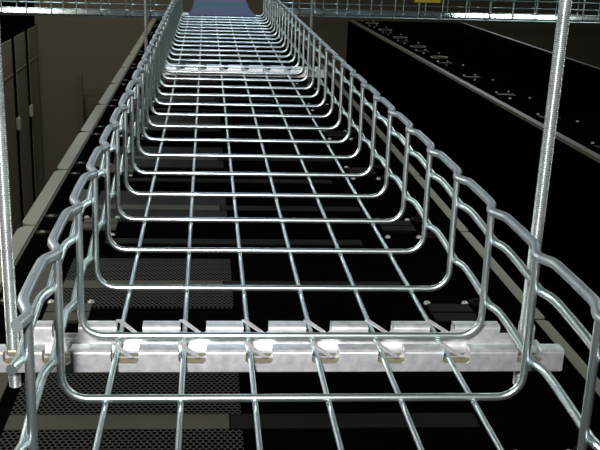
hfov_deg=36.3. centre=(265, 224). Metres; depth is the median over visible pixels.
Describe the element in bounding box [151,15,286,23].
rack
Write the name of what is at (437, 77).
rack
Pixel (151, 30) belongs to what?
rack
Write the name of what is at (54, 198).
rack
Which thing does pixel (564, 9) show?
rod
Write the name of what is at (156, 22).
rack
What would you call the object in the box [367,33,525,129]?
rack
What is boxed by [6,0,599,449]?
cable tray
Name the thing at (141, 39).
rack
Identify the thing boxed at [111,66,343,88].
rack
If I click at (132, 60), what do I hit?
rack
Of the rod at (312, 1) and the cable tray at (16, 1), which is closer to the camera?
the rod at (312, 1)
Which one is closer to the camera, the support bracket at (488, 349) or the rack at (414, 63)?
the support bracket at (488, 349)
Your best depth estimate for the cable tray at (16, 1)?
3.76 m
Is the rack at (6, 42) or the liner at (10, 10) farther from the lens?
the rack at (6, 42)
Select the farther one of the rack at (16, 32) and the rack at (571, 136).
the rack at (16, 32)
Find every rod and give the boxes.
[0,31,20,387]
[144,0,147,58]
[307,0,313,85]
[512,0,571,384]
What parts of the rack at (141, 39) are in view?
door, vent panel, vent panel, vent panel, vent panel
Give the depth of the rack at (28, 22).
8.70 m
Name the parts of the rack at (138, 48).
door, cross rail, vent panel, vent panel, vent panel, vent panel, cross rail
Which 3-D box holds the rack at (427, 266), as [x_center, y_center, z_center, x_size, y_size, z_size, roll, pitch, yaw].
[-0.055,1.064,2.492,1.215,2.055,0.594,0,18,-4]
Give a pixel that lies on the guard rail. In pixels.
(80, 91)
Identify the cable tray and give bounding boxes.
[0,0,168,18]
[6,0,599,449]
[276,0,599,22]
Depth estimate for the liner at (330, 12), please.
3.93 m
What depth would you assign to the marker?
3.78 m
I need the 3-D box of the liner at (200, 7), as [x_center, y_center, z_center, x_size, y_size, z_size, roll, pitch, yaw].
[-0.218,-1.077,4.337,0.253,0.002,1.970,0,18,-4]
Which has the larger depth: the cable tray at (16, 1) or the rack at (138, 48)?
the rack at (138, 48)
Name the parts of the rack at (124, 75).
door, vent panel, vent panel, vent panel, vent panel, door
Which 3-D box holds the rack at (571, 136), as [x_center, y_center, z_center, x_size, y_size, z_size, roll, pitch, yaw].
[1.687,0.592,4.143,1.108,2.053,0.596,0,18,-5]
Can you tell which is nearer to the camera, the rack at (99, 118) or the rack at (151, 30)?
the rack at (99, 118)
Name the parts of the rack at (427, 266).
door, frame rail, joining plate, joining plate, cross rail, vent panel, vent panel, cross rail, vent panel, vent panel, joining plate, joining plate, door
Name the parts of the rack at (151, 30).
cross rail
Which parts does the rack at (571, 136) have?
cross rail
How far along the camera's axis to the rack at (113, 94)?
4.42 m
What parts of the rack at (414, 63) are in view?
door, cross rail, vent panel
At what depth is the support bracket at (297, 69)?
2.12 m
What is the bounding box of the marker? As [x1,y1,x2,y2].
[414,0,440,2]
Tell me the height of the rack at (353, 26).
2.054 m
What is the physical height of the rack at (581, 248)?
2.053 m
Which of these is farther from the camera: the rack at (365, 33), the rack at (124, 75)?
the rack at (365, 33)
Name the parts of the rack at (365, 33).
door, cross rail, vent panel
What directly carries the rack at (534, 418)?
on the floor
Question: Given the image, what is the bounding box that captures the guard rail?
[76,75,106,133]
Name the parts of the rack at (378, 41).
door, cross rail, vent panel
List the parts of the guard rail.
post, arm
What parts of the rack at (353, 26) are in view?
door, cross rail, vent panel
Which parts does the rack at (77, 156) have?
door, frame rail, vent panel, cross rail, vent panel, vent panel, cross rail, vent panel, joining plate, joining plate, door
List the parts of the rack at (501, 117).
door, cross rail, vent panel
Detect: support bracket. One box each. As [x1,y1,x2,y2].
[0,319,563,372]
[144,63,324,77]
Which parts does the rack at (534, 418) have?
frame rail, joining plate, cross rail, vent panel, vent panel, vent panel, cross rail, vent panel, joining plate, door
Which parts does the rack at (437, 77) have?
door, joining plate, cross rail, vent panel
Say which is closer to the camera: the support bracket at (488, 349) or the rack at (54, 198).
the support bracket at (488, 349)
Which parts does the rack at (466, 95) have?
door, joining plate, cross rail, vent panel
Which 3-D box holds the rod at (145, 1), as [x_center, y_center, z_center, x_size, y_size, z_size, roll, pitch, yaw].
[-0.260,-0.923,1.949,0.017,1.242,0.017,0,18,-4]
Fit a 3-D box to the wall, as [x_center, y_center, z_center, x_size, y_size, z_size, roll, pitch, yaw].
[0.349,-2.022,9.525,9.000,3.700,0.200,0,18,-4]
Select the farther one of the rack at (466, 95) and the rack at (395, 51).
the rack at (395, 51)
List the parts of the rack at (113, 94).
door, cross rail, vent panel, vent panel, cross rail, vent panel, vent panel, door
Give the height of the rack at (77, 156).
2.055 m
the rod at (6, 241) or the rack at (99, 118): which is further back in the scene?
the rack at (99, 118)
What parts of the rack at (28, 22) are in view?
handle, door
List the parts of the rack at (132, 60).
door, cross rail, vent panel, vent panel, cross rail, door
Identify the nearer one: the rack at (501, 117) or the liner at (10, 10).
the liner at (10, 10)
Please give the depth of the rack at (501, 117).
4.40 m
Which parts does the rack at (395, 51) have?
door, cross rail, vent panel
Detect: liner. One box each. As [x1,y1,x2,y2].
[0,7,165,15]
[189,0,256,16]
[281,9,599,20]
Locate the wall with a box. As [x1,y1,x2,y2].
[34,0,599,186]
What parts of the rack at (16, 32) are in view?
handle, door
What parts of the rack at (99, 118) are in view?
door, cross rail, vent panel, vent panel, cross rail, vent panel, vent panel, joining plate, joining plate, door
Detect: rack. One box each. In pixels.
[0,0,21,234]
[0,223,544,319]
[0,312,599,449]
[7,0,33,226]
[21,0,43,201]
[23,168,467,231]
[57,131,419,176]
[81,103,386,137]
[98,83,359,109]
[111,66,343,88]
[122,53,329,72]
[130,43,317,58]
[137,34,306,47]
[143,26,297,38]
[147,19,290,30]
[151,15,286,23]
[344,20,480,99]
[355,26,501,113]
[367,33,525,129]
[381,42,552,147]
[397,51,591,169]
[416,63,599,196]
[440,78,599,230]
[468,95,599,270]
[505,118,599,325]
[553,149,599,378]
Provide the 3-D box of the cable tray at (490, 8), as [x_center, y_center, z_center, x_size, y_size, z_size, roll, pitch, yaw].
[1.093,-0.953,3.977,2.133,0.112,0.333,0,18,-4]
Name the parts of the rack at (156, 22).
door, vent panel, vent panel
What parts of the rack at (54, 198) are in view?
door, frame rail, joining plate, joining plate, vent panel, cross rail, vent panel, cross rail, vent panel, vent panel, joining plate, joining plate, door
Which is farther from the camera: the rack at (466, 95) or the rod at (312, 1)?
the rack at (466, 95)

